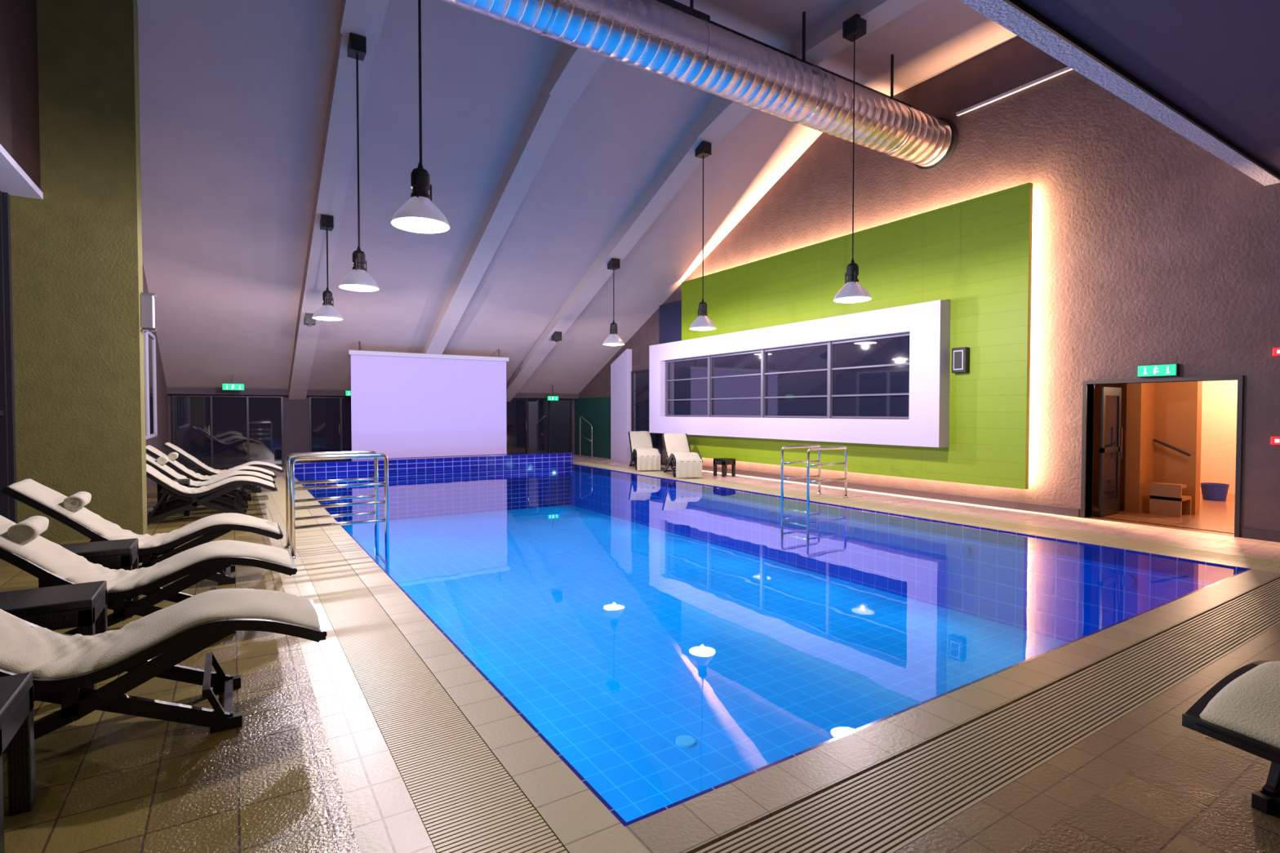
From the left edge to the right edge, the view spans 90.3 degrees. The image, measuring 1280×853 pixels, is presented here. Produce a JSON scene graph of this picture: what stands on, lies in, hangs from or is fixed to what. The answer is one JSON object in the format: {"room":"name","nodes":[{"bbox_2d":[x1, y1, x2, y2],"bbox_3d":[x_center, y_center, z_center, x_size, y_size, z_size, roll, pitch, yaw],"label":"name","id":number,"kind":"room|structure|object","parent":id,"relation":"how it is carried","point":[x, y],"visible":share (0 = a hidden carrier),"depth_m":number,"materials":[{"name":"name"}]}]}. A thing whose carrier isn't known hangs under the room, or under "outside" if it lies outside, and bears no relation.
{"room":"indoor swimming pool","nodes":[
{"label":"indoor swimming pool","id":0,"kind":"room"},
{"bbox_2d":[1,191,17,524],"bbox_3d":[-7.697,-0.673,7.706,0.150,4.280,0.100,-1,2,-33],"label":"trim column fin","id":1,"kind":"structure","parent":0,"point":[5,196],"depth_m":7.70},
{"bbox_2d":[0,0,40,190],"bbox_3d":[-3.915,-4.528,1.959,0.430,3.540,13.700,-1,2,-33],"label":"wall","id":2,"kind":"structure","parent":0,"point":[19,65],"depth_m":7.18,"materials":[{"name":"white painted plaster"}]},
{"bbox_2d":[0,143,43,199],"bbox_3d":[-3.907,-2.718,2.008,0.450,0.080,13.700,-1,2,-33],"label":"soffit","id":3,"kind":"structure","parent":2,"relation":"attached to","point":[14,181],"depth_m":7.29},
{"bbox_2d":[9,0,147,542],"bbox_3d":[-7.281,-2.265,8.290,1.220,7.435,0.500,-1,2,-33],"label":"column","id":4,"kind":"structure","parent":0,"point":[77,263],"depth_m":8.12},
{"bbox_2d":[142,265,168,490],"bbox_3d":[-10.308,-2.262,13.062,0.200,7.202,10.800,-1,2,-33],"label":"wall","id":5,"kind":"structure","parent":0,"point":[157,442],"depth_m":15.78,"materials":[{"name":"beige paint"}]},
{"bbox_2d":[139,292,156,332],"bbox_3d":[-6.700,-1.556,8.679,0.160,0.500,0.220,-1,2,-33],"label":"wall sconce","id":6,"kind":"object","parent":5,"relation":"attached to","point":[147,300],"depth_m":8.59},
{"bbox_2d":[143,331,155,435],"bbox_3d":[-9.517,-0.861,12.058,0.005,2.150,6.200,-1,2,-33],"label":"glass","id":7,"kind":"object","parent":5,"relation":"attached to","point":[151,353],"visible":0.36,"depth_m":13.95,"materials":[{"name":"black"}]},
{"bbox_2d":[145,331,157,439],"bbox_3d":[-9.507,-0.867,12.064,0.040,2.300,6.300,-1,2,-33],"label":"frame","id":8,"kind":"object","parent":5,"relation":"attached to","point":[148,333],"visible":0.31,"depth_m":13.43,"materials":[{"name":"grey"}]},
{"bbox_2d":[167,394,575,469],"bbox_3d":[-8.239,0.002,20.982,13.920,2.300,0.220,-1,2,-33],"label":"wall","id":9,"kind":"structure","parent":0,"point":[295,412],"depth_m":19.40,"materials":[{"name":"grey paint"}]},
{"bbox_2d":[171,394,284,470],"bbox_3d":[-11.896,0.142,18.471,2.700,2.100,0.075,-1,2,-33],"label":"frame","id":10,"kind":"object","parent":9,"relation":"attached to","point":[172,395],"visible":0.82,"depth_m":18.37,"materials":[{"name":"black"}]},
{"bbox_2d":[173,396,281,467],"bbox_3d":[-11.908,0.141,18.489,2.650,2.100,0.010,-1,2,-33],"label":"glass","id":11,"kind":"object","parent":9,"relation":"attached to","point":[192,414],"visible":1,"depth_m":18.47,"materials":[{"name":"black"}]},
{"bbox_2d":[308,395,399,462],"bbox_3d":[-9.053,0.099,20.288,2.650,2.100,0.075,-1,2,-33],"label":"frame","id":12,"kind":"object","parent":9,"relation":"attached to","point":[309,397],"visible":0.27,"depth_m":19.80,"materials":[{"name":"black"}]},
{"bbox_2d":[311,397,398,462],"bbox_3d":[-9.065,0.098,20.307,2.600,2.100,0.010,-1,2,-33],"label":"glass","id":13,"kind":"object","parent":9,"relation":"attached to","point":[325,411],"visible":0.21,"depth_m":19.90,"materials":[{"name":"black"}]},
{"bbox_2d":[166,387,578,399],"bbox_3d":[-7.723,-1.062,20.948,12.620,0.170,0.350,-1,2,-33],"label":"beam","id":14,"kind":"structure","parent":9,"relation":"attached to","point":[169,390],"depth_m":18.73,"materials":[{"name":"grey paint"}]},
{"bbox_2d":[502,398,572,454],"bbox_3d":[-3.787,0.019,23.655,2.750,2.100,0.075,-1,2,-33],"label":"frame","id":15,"kind":"object","parent":9,"relation":"attached to","point":[526,399],"visible":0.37,"depth_m":23.85,"materials":[{"name":"black"}]},
{"bbox_2d":[504,400,569,454],"bbox_3d":[-3.800,0.018,23.674,2.700,2.100,0.010,-1,2,-33],"label":"glass","id":16,"kind":"object","parent":9,"relation":"attached to","point":[537,410],"visible":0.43,"depth_m":23.67,"materials":[{"name":"black"}]},
{"bbox_2d":[294,453,573,522],"bbox_3d":[-5.532,1.718,18.218,7.840,1.600,0.380,-1,2,-33],"label":"wall","id":17,"kind":"structure","parent":0,"point":[410,503],"depth_m":18.00,"materials":[{"name":"tile"}]},
{"bbox_2d":[294,452,573,465],"bbox_3d":[-5.532,0.898,18.199,7.880,0.040,0.420,-1,2,-33],"label":"wall cap","id":18,"kind":"object","parent":17,"relation":"on","point":[554,453],"visible":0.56,"depth_m":17.79,"materials":[{"name":"tile"}]},
{"bbox_2d":[296,464,694,493],"bbox_3d":[-1.133,1.396,11.330,7.640,0.001,15.950,-1,2,-33],"label":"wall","id":19,"kind":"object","parent":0,"point":[557,474],"visible":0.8,"depth_m":15.93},
{"bbox_2d":[137,0,1017,394],"bbox_3d":[-2.920,-3.822,12.646,14.000,6.259,20.000,-1,2,-33],"label":"ceiling","id":20,"kind":"structure","parent":0,"point":[234,94],"depth_m":12.67,"materials":[{"name":"paint"}]},
{"bbox_2d":[222,375,244,390],"bbox_3d":[-11.296,-1.220,17.675,0.520,0.430,0.067,-1,2,-33],"label":"exit sign","id":21,"kind":"object","parent":20,"relation":"hanging from","point":[233,386],"visible":1,"depth_m":17.66,"materials":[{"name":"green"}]},
{"bbox_2d":[288,0,375,399],"bbox_3d":[-5.237,-3.576,11.169,0.460,5.920,19.400,-1,2,-33],"label":"ceiling beam","id":22,"kind":"structure","parent":20,"relation":"attached to","point":[340,138],"depth_m":11.91,"materials":[{"name":"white paint"}]},
{"bbox_2d":[312,214,342,320],"bbox_3d":[-6.232,-3.144,12.680,0.550,2.045,0.550,-1,2,-33],"label":"pendant lamp","id":23,"kind":"object","parent":22,"relation":"hanging from","point":[326,312],"visible":1,"depth_m":12.60,"materials":[{"name":"white"}]},
{"bbox_2d":[322,287,333,306],"bbox_3d":[-6.225,-2.582,12.698,0.200,0.380,0.190,-1,2,-33],"label":"socket","id":24,"kind":"object","parent":23,"relation":"attached to","point":[327,298],"depth_m":12.63,"materials":[{"name":"black metal"}]},
{"bbox_2d":[338,32,378,291],"bbox_3d":[-4.212,-3.902,9.502,0.550,3.710,0.550,-1,2,-33],"label":"pendant lamp","id":25,"kind":"object","parent":22,"relation":"hanging from","point":[358,280],"visible":1,"depth_m":9.45,"materials":[{"name":"white"}]},
{"bbox_2d":[352,246,366,271],"bbox_3d":[-4.205,-2.507,9.539,0.200,0.380,0.190,-1,2,-33],"label":"socket","id":26,"kind":"object","parent":25,"relation":"attached to","point":[359,260],"depth_m":9.47,"materials":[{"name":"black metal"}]},
{"bbox_2d":[340,0,388,44],"bbox_3d":[-3.701,-5.993,8.710,0.520,0.530,1.700,-1,2,-33],"label":"haunch","id":27,"kind":"object","parent":22,"relation":"on","point":[365,18],"visible":1,"depth_m":9.10,"materials":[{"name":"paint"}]},
{"bbox_2d":[391,0,449,233],"bbox_3d":[-2.181,-4.025,6.286,0.550,4.110,0.550,-1,2,-33],"label":"pendant lamp","id":28,"kind":"object","parent":20,"relation":"hanging from","point":[419,214],"visible":1,"depth_m":6.25,"materials":[{"name":"white"}]},
{"bbox_2d":[410,161,431,200],"bbox_3d":[-2.174,-2.431,6.328,0.200,0.380,0.190,-1,2,-33],"label":"socket","id":29,"kind":"object","parent":28,"relation":"attached to","point":[420,185],"depth_m":6.26,"materials":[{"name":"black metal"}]},
{"bbox_2d":[347,341,508,459],"bbox_3d":[-6.048,-0.766,18.678,4.590,3.306,0.150,-1,2,-33],"label":"projection screen","id":30,"kind":"object","parent":20,"relation":"hanging from","point":[404,405],"visible":0.98,"depth_m":18.57,"materials":[{"name":"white fabric"}]},
{"bbox_2d":[422,42,574,354],"bbox_3d":[-2.440,-3.619,12.958,0.460,5.920,19.400,-1,2,-33],"label":"ceiling beam","id":31,"kind":"structure","parent":20,"relation":"attached to","point":[548,113],"depth_m":13.37,"materials":[{"name":"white paint"}]},
{"bbox_2d":[549,44,606,102],"bbox_3d":[-0.904,-6.036,10.499,0.520,0.530,1.700,-1,2,-33],"label":"haunch","id":32,"kind":"object","parent":31,"relation":"on","point":[577,67],"visible":0.55,"depth_m":10.71,"materials":[{"name":"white paint"}]},
{"bbox_2d":[440,0,958,170],"bbox_3d":[-0.001,-5.585,8.344,13.070,1.730,0.900,-1,2,-33],"label":"ventilation duct","id":33,"kind":"object","parent":20,"relation":"hanging from","point":[673,40],"visible":0.99,"depth_m":8.83,"materials":[{"name":"silver metal"}]},
{"bbox_2d":[506,0,924,401],"bbox_3d":[0.298,-3.660,14.708,0.460,5.920,19.400,-1,2,-33],"label":"ceiling beam","id":34,"kind":"structure","parent":20,"relation":"attached to","point":[824,39],"depth_m":14.02,"materials":[{"name":"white paint"}]},
{"bbox_2d":[603,257,624,346],"bbox_3d":[-0.672,-3.159,16.237,0.550,2.185,0.550,-1,2,-33],"label":"pendant lamp","id":35,"kind":"object","parent":34,"relation":"hanging from","point":[613,340],"visible":1,"depth_m":16.15,"materials":[{"name":"white"}]},
{"bbox_2d":[689,141,715,330],"bbox_3d":[1.300,-3.898,13.135,0.550,3.810,0.550,-1,2,-33],"label":"pendant lamp","id":36,"kind":"object","parent":34,"relation":"hanging from","point":[703,150],"visible":1,"depth_m":13.07,"materials":[{"name":"white"}]},
{"bbox_2d":[697,298,706,316],"bbox_3d":[1.307,-2.453,13.173,0.200,0.380,0.190,-1,2,-33],"label":"socket","id":37,"kind":"object","parent":36,"relation":"attached to","point":[702,308],"depth_m":13.10,"materials":[{"name":"black metal"}]},
{"bbox_2d":[697,97,753,143],"bbox_3d":[1.834,-6.077,12.249,0.520,0.530,1.700,-1,2,-33],"label":"haunch","id":38,"kind":"object","parent":34,"relation":"on","point":[727,113],"visible":0.55,"depth_m":12.45,"materials":[{"name":"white paint"}]},
{"bbox_2d":[833,13,871,302],"bbox_3d":[3.255,-4.036,9.704,0.550,4.250,0.550,-1,2,-33],"label":"pendant lamp","id":39,"kind":"object","parent":34,"relation":"hanging from","point":[854,28],"visible":1,"depth_m":9.65,"materials":[{"name":"white"}]},
{"bbox_2d":[844,258,858,284],"bbox_3d":[3.261,-2.372,9.747,0.200,0.380,0.190,-1,2,-33],"label":"socket","id":40,"kind":"object","parent":39,"relation":"attached to","point":[852,268],"depth_m":9.67,"materials":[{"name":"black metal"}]},
{"bbox_2d":[574,396,610,458],"bbox_3d":[-1.674,0.025,23.181,0.050,2.150,2.950,-1,2,-33],"label":"wall","id":41,"kind":"structure","parent":0,"point":[596,411],"depth_m":23.12,"materials":[{"name":"teal"}]},
{"bbox_2d":[610,348,631,461],"bbox_3d":[-0.633,-0.708,21.396,0.200,3.700,1.050,-1,2,-33],"label":"wall","id":42,"kind":"structure","parent":0,"point":[621,367],"depth_m":21.20,"materials":[{"name":"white paint"}]},
{"bbox_2d":[0,453,1279,852],"bbox_3d":[0.867,1.464,12.047,19.600,0.202,25.300,-1,2,-33],"label":"floor","id":43,"kind":"structure","parent":0,"point":[106,782],"depth_m":2.91,"materials":[{"name":"tile"}]},
{"bbox_2d":[0,672,35,852],"bbox_3d":[-2.635,1.315,2.323,0.530,0.560,0.500,-1,2,-33],"label":"wicker side table","id":44,"kind":"object","parent":43,"relation":"on","point":[16,691],"visible":1,"depth_m":2.59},
{"bbox_2d":[0,580,107,689],"bbox_3d":[-3.542,1.281,3.760,0.550,0.560,0.500,-1,2,-33],"label":"wicker side table","id":45,"kind":"object","parent":43,"relation":"on","point":[82,606],"visible":0.59,"depth_m":3.68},
{"bbox_2d":[38,537,139,617],"bbox_3d":[-4.426,1.248,5.142,0.550,0.560,0.480,-1,2,-33],"label":"wicker side table","id":46,"kind":"object","parent":43,"relation":"on","point":[123,554],"visible":0.31,"depth_m":5.07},
{"bbox_2d":[1,479,283,586],"bbox_3d":[-4.543,0.982,6.022,2.003,1.050,0.720,-1,2,-33],"label":"sun lounger","id":47,"kind":"object","parent":43,"relation":"on","point":[70,511],"visible":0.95,"depth_m":5.79,"materials":[{"name":"beige"}]},
{"bbox_2d":[63,491,91,511],"bbox_3d":[-5.035,0.665,5.700,0.151,0.125,0.400,-1,2,-33],"label":"rolled towel","id":48,"kind":"object","parent":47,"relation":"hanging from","point":[76,502],"depth_m":5.56,"materials":[{"name":"beige fabric"}]},
{"bbox_2d":[8,479,279,548],"bbox_3d":[-4.544,0.775,6.017,1.957,0.635,0.630,-1,2,-33],"label":"cushion","id":49,"kind":"object","parent":47,"relation":"on","point":[72,507],"depth_m":5.81,"materials":[{"name":"beige fabric"}]},
{"bbox_2d":[0,515,297,635],"bbox_3d":[-3.671,1.014,4.658,2.003,1.052,0.720,-1,2,-33],"label":"sun lounger","id":50,"kind":"object","parent":43,"relation":"on","point":[22,546],"visible":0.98,"depth_m":4.47,"materials":[{"name":"beige"}]},
{"bbox_2d":[7,515,48,542],"bbox_3d":[-4.162,0.697,4.336,0.151,0.125,0.400,-1,2,-33],"label":"rolled towel","id":51,"kind":"object","parent":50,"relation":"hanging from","point":[27,531],"depth_m":4.20,"materials":[{"name":"beige fabric"}]},
{"bbox_2d":[0,515,292,591],"bbox_3d":[-3.671,0.806,4.652,1.956,0.637,0.630,-1,2,-33],"label":"cushion","id":52,"kind":"object","parent":50,"relation":"on","point":[23,539],"depth_m":4.50,"materials":[{"name":"beige fabric"}]},
{"bbox_2d":[0,588,326,754],"bbox_3d":[-2.748,1.049,3.253,2.003,1.049,0.720,-1,2,-33],"label":"sun lounger","id":53,"kind":"object","parent":43,"relation":"on","point":[60,664],"visible":0.98,"depth_m":3.19,"materials":[{"name":"beige"}]},
{"bbox_2d":[0,588,319,678],"bbox_3d":[-2.748,0.844,3.249,1.956,0.639,0.630,-1,2,-33],"label":"cushion","id":54,"kind":"object","parent":53,"relation":"on","point":[25,647],"depth_m":3.25,"materials":[{"name":"beige fabric"}]},
{"bbox_2d":[156,478,190,515],"bbox_3d":[-7.379,1.131,10.083,0.400,0.560,0.350,-1,2,-33],"label":"wicker side table","id":55,"kind":"object","parent":43,"relation":"on","point":[186,482],"visible":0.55,"depth_m":10.00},
{"bbox_2d":[146,453,275,514],"bbox_3d":[-7.338,0.871,10.762,2.003,1.047,0.720,-1,2,-33],"label":"sun lounger","id":56,"kind":"object","parent":43,"relation":"on","point":[159,464],"visible":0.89,"depth_m":10.65,"materials":[{"name":"beige"}]},
{"bbox_2d":[146,453,273,486],"bbox_3d":[-7.337,0.665,10.758,1.952,0.634,0.630,-1,2,-33],"label":"cushion","id":57,"kind":"object","parent":56,"relation":"on","point":[159,464],"depth_m":10.54,"materials":[{"name":"beige fabric"}]},
{"bbox_2d":[146,444,275,502],"bbox_3d":[-7.872,0.847,11.726,2.003,1.050,0.720,-1,2,-33],"label":"sun lounger","id":58,"kind":"object","parent":43,"relation":"on","point":[150,450],"visible":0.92,"depth_m":11.49,"materials":[{"name":"beige"}]},
{"bbox_2d":[146,444,274,479],"bbox_3d":[-7.871,0.639,11.721,1.954,0.635,0.630,-1,2,-33],"label":"cushion","id":59,"kind":"object","parent":58,"relation":"on","point":[150,450],"depth_m":11.39,"materials":[{"name":"beige fabric"}]},
{"bbox_2d":[146,463,276,525],"bbox_3d":[-6.771,0.892,9.819,2.003,1.051,0.720,-1,2,-33],"label":"sun lounger","id":60,"kind":"object","parent":43,"relation":"on","point":[204,495],"visible":0.88,"depth_m":9.65,"materials":[{"name":"beige"}]},
{"bbox_2d":[146,463,275,493],"bbox_3d":[-6.771,0.685,9.814,1.952,0.637,0.630,-1,2,-33],"label":"cushion","id":61,"kind":"object","parent":60,"relation":"on","point":[225,486],"depth_m":9.69,"materials":[{"name":"beige fabric"}]},
{"bbox_2d":[162,442,284,493],"bbox_3d":[-8.350,0.821,12.844,2.003,1.049,0.720,-1,2,-33],"label":"sun lounger","id":62,"kind":"object","parent":43,"relation":"on","point":[203,469],"visible":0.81,"depth_m":12.54,"materials":[{"name":"beige"}]},
{"bbox_2d":[164,442,282,473],"bbox_3d":[-8.350,0.614,12.839,1.956,0.636,0.630,-1,2,-33],"label":"cushion","id":63,"kind":"object","parent":62,"relation":"on","point":[202,468],"depth_m":12.46,"materials":[{"name":"beige fabric"}]},
{"bbox_2d":[628,431,661,470],"bbox_3d":[0.115,0.686,18.463,0.720,1.052,2.023,0,1,-7],"label":"sun lounger","id":64,"kind":"object","parent":43,"relation":"on","point":[648,458],"visible":1,"depth_m":17.82,"materials":[{"name":"beige"}]},
{"bbox_2d":[713,457,735,476],"bbox_3d":[2.153,1.040,16.244,0.400,0.450,0.400,-1,2,-33],"label":"wicker side table","id":65,"kind":"object","parent":43,"relation":"on","point":[724,462],"visible":1,"depth_m":16.15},
{"bbox_2d":[256,461,1279,852],"bbox_3d":[-0.991,1.487,11.109,9.500,0.200,17.280,-1,2,-33],"label":"floor border","id":66,"kind":"object","parent":43,"relation":"attached to","point":[384,818],"visible":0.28,"depth_m":3.41,"materials":[{"name":"tile"}]},
{"bbox_2d":[284,450,389,574],"bbox_3d":[-3.665,1.295,7.689,1.075,1.945,0.750,-1,2,-33],"label":"ladder rail","id":67,"kind":"object","parent":66,"relation":"on","point":[291,517],"visible":0.86,"depth_m":7.66,"materials":[{"name":"silver metal"}]},
{"bbox_2d":[662,433,702,477],"bbox_3d":[1.078,0.732,16.587,0.720,1.050,2.023,0,1,-7],"label":"sun lounger","id":68,"kind":"object","parent":66,"relation":"on","point":[677,446],"visible":1,"depth_m":15.98,"materials":[{"name":"beige"}]},
{"bbox_2d":[780,444,848,546],"bbox_3d":[3.336,1.269,12.167,1.105,1.785,0.750,-1,2,-33],"label":"pool ladder","id":69,"kind":"object","parent":66,"relation":"on","point":[815,447],"visible":1,"depth_m":12.12,"materials":[{"name":"silver metal"}]},
{"bbox_2d":[894,623,1279,852],"bbox_3d":[3.600,1.657,3.933,9.020,0.200,0.240,-1,2,-33],"label":"tiles","id":70,"kind":"structure","parent":66,"relation":"attached to","point":[1015,815],"depth_m":2.90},
{"bbox_2d":[1097,386,1121,515],"bbox_3d":[7.464,0.385,10.103,0.650,2.010,0.040,-1,2,-33],"label":"door","id":71,"kind":"structure","parent":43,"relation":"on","point":[1108,506],"depth_m":9.98,"materials":[{"name":"black"}]},
{"bbox_2d":[1103,395,1118,500],"bbox_3d":[7.464,0.335,10.102,0.490,1.650,0.010,-1,2,-33],"label":"glass","id":72,"kind":"object","parent":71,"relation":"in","point":[1111,402],"visible":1,"depth_m":10.11,"materials":[{"name":"black"}]},
{"bbox_2d":[1093,381,1202,515],"bbox_3d":[8.201,0.094,10.800,0.750,2.600,1.850,-1,2,-33],"label":"corridor partition","id":73,"kind":"object","parent":43,"relation":"on","point":[1170,413],"visible":0.5,"depth_m":10.38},
{"bbox_2d":[1149,482,1191,517],"bbox_3d":[8.487,1.159,10.183,0.440,0.500,0.400,-1,2,-33],"label":"bench","id":74,"kind":"object","parent":43,"relation":"on","point":[1165,499],"visible":1,"depth_m":10.07,"materials":[{"name":"brown wood"}]},
{"bbox_2d":[1200,482,1229,501],"bbox_3d":[10.711,1.219,11.868,0.420,0.300,0.420,-1,2,-33],"label":"tub","id":75,"kind":"object","parent":43,"relation":"on","point":[1210,491],"visible":0.99,"depth_m":11.74,"materials":[{"name":"blue plastic"}]},
{"bbox_2d":[1182,660,1279,814],"bbox_3d":[3.214,1.064,2.564,2.003,1.051,0.720,-1,1,-21],"label":"sun lounger","id":76,"kind":"object","parent":43,"relation":"on","point":[1242,711],"visible":1,"depth_m":2.48,"materials":[{"name":"beige"}]},
{"bbox_2d":[1199,661,1279,749],"bbox_3d":[3.214,0.857,2.560,1.955,0.637,0.630,-1,1,-21],"label":"cushion","id":77,"kind":"object","parent":76,"relation":"on","point":[1245,708],"depth_m":2.46,"materials":[{"name":"beige fabric"}]},
{"bbox_3d":[-1.055,1.514,11.211,9.020,0.140,17.040,-1,2,-33],"label":"channel","id":78,"kind":"object","parent":43,"relation":"in","visible":0},
{"bbox_2d":[269,462,1279,852],"bbox_3d":[-1.164,1.411,11.376,9.014,0.058,16.600,-1,2,-33],"label":"gutter grating","id":79,"kind":"object","parent":78,"relation":"on","point":[465,801],"visible":0.76,"depth_m":3.48,"materials":[{"name":"beige"}]},
{"bbox_2d":[695,578,1279,852],"bbox_3d":[3.422,1.581,4.210,9.012,0.058,0.420,-1,2,-33],"label":"gutter grating","id":80,"kind":"object","parent":78,"relation":"on","point":[886,808],"visible":0.89,"depth_m":3.12,"materials":[{"name":"beige"}]},
{"bbox_2d":[659,299,681,343],"bbox_3d":[0.989,-3.066,18.952,0.040,1.270,1.420,-1,2,-33],"label":"wall","id":81,"kind":"structure","parent":0,"point":[670,313],"depth_m":19.02,"materials":[{"name":"blue paint"}]},
{"bbox_2d":[342,504,1066,822],"bbox_3d":[-1.160,2.755,11.404,7.840,0.150,16.250,-1,2,-33],"label":"floor","id":82,"kind":"structure","parent":0,"point":[618,640],"depth_m":8.14,"materials":[{"name":"tile"}]},
{"bbox_2d":[675,735,695,747],"bbox_3d":[0.406,2.804,5.669,0.180,0.025,0.180,-1,2,-33],"label":"drain","id":83,"kind":"object","parent":82,"relation":"on","point":[683,741],"visible":1,"depth_m":5.64,"materials":[{"name":"plastic"}]},
{"bbox_2d":[569,484,1215,642],"bbox_3d":[2.127,2.082,13.432,0.100,1.100,15.950,-1,2,-33],"label":"wall","id":84,"kind":"structure","parent":0,"point":[1064,598],"depth_m":9.87,"materials":[{"name":"tile"}]},
{"bbox_2d":[295,463,1251,826],"bbox_3d":[-1.236,1.478,11.492,7.680,0.200,16.370,-1,2,-33],"label":"trim","id":85,"kind":"structure","parent":84,"relation":"attached to","point":[1210,571],"depth_m":7.90,"materials":[{"name":"tile"}]},
{"bbox_2d":[574,35,1279,537],"bbox_3d":[4.326,-2.633,13.984,0.220,7.900,25.000,-1,2,-33],"label":"wall","id":86,"kind":"structure","parent":0,"point":[1149,247],"depth_m":9.90,"materials":[{"name":"beige paint"}]},
{"bbox_2d":[633,371,658,461],"bbox_3d":[0.204,-0.291,20.249,0.025,2.880,1.600,-1,2,-33],"label":"leaf","id":87,"kind":"object","parent":86,"relation":"attached to","point":[641,380],"visible":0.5,"depth_m":20.44,"materials":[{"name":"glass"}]},
{"bbox_2d":[631,369,662,464],"bbox_3d":[0.194,-0.321,20.242,0.060,2.960,1.700,-1,2,-33],"label":"frame","id":88,"kind":"object","parent":86,"relation":"attached to","point":[660,447],"visible":0.51,"depth_m":20.70,"materials":[{"name":"black"}]},
{"bbox_2d":[648,299,951,447],"bbox_3d":[2.922,-1.028,15.280,0.310,2.610,9.330,-1,2,-33],"label":"surround","id":89,"kind":"object","parent":86,"relation":"attached to","point":[927,324],"visible":0.98,"depth_m":13.02,"materials":[{"name":"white paint"}]},
{"bbox_2d":[665,333,909,418],"bbox_3d":[2.963,-1.029,15.318,0.080,1.628,8.230,-1,2,-33],"label":"mullions","id":90,"kind":"object","parent":89,"relation":"attached to","point":[829,395],"visible":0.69,"depth_m":15.02,"materials":[{"name":"grey"}]},
{"bbox_2d":[667,333,909,419],"bbox_3d":[3.001,-1.029,15.342,0.010,1.630,8.150,-1,2,-33],"label":"glass","id":91,"kind":"object","parent":89,"relation":"attached to","point":[892,379],"visible":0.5,"depth_m":14.36,"materials":[{"name":"black"}]},
{"bbox_2d":[710,20,911,106],"bbox_3d":[-0.357,-5.918,8.893,13.070,0.410,0.300,-1,2,-33],"label":"rail","id":92,"kind":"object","parent":86,"relation":"attached to","point":[711,21],"depth_m":10.59,"materials":[{"name":"black metal"}]},
{"bbox_2d":[681,182,1032,488],"bbox_3d":[3.776,-1.550,14.312,0.100,4.960,9.440,-1,2,-33],"label":"wall panel","id":93,"kind":"object","parent":86,"relation":"attached to","point":[975,255],"visible":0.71,"depth_m":11.57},
{"bbox_2d":[951,346,969,373],"bbox_3d":[5.633,-1.166,11.199,0.135,0.440,0.260,-1,2,-33],"label":"wall speaker","id":94,"kind":"object","parent":93,"relation":"attached to","point":[960,356],"visible":1,"depth_m":11.13,"materials":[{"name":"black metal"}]},
{"bbox_2d":[953,350,963,369],"bbox_3d":[5.585,-1.165,11.168,0.010,0.340,0.180,-1,2,-33],"label":"grille","id":95,"kind":"object","parent":94,"relation":"attached to","point":[957,354],"depth_m":11.16,"materials":[{"name":"black metal"}]},
{"bbox_2d":[662,461,1279,542],"bbox_3d":[5.817,1.312,11.518,0.025,0.130,19.080,-1,2,-33],"label":"baseboard","id":96,"kind":"structure","parent":86,"relation":"attached to","point":[1247,533],"depth_m":11.58,"materials":[{"name":"grey"}]},
{"bbox_2d":[955,66,1072,115],"bbox_3d":[6.821,-5.588,9.752,0.060,0.050,4.100,-1,2,-33],"label":"light strip","id":97,"kind":"object","parent":86,"relation":"attached to","point":[1065,69],"depth_m":10.60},
{"bbox_2d":[960,0,1279,186],"bbox_3d":[2.494,-4.667,4.465,13.070,3.380,0.180,-1,2,-33],"label":"ceiling beam","id":98,"kind":"structure","parent":86,"relation":"attached to","point":[1002,13],"depth_m":5.49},
{"bbox_2d":[1137,363,1178,377],"bbox_3d":[7.346,-0.795,9.038,0.067,0.170,0.460,-1,2,-33],"label":"exit sign","id":99,"kind":"object","parent":86,"relation":"attached to","point":[1158,370],"visible":1,"depth_m":9.00,"materials":[{"name":"green"}]},
{"bbox_2d":[1080,375,1243,537],"bbox_3d":[7.458,0.373,9.155,0.280,2.120,1.850,-1,2,-33],"label":"frame","id":100,"kind":"object","parent":86,"relation":"attached to","point":[1086,384],"visible":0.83,"depth_m":9.56,"materials":[{"name":"black"}]},
{"bbox_2d":[625,568,1279,852],"bbox_3d":[3.242,1.644,4.493,7.680,0.200,0.250,-1,2,-33],"label":"rim","id":101,"kind":"object","parent":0,"point":[695,824],"depth_m":3.22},
{"bbox_2d":[1019,0,1279,173],"bbox_3d":[3.791,-3.071,1.889,13.700,0.250,5.620,-1,2,-33],"label":"ceiling soffit","id":102,"kind":"structure","parent":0,"point":[1218,61],"depth_m":5.10,"materials":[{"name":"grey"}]},
{"bbox_2d":[1003,0,1279,180],"bbox_3d":[2.547,-2.981,4.420,13.070,0.050,0.020,-1,2,-33],"label":"trim soffit edge","id":103,"kind":"object","parent":102,"relation":"attached to","point":[1017,4],"depth_m":5.46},
{"bbox_2d":[1200,380,1237,493],"bbox_3d":[12.298,0.012,12.142,0.200,2.700,4.800,-1,2,-33],"label":"wall","id":104,"kind":"structure","parent":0,"point":[1220,397],"depth_m":12.87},
{"bbox_3d":[-4.315,-0.550,2.095,0.200,4.300,14.200,-1,2,-33],"label":"wall","id":105,"kind":"structure","parent":0,"visible":0},
{"bbox_2d":[0,191,9,519],"bbox_3d":[-4.043,-0.536,1.948,0.100,4.280,13.740,-1,2,-33],"label":"trim","id":106,"kind":"structure","parent":105,"relation":"attached to","point":[4,499],"depth_m":7.64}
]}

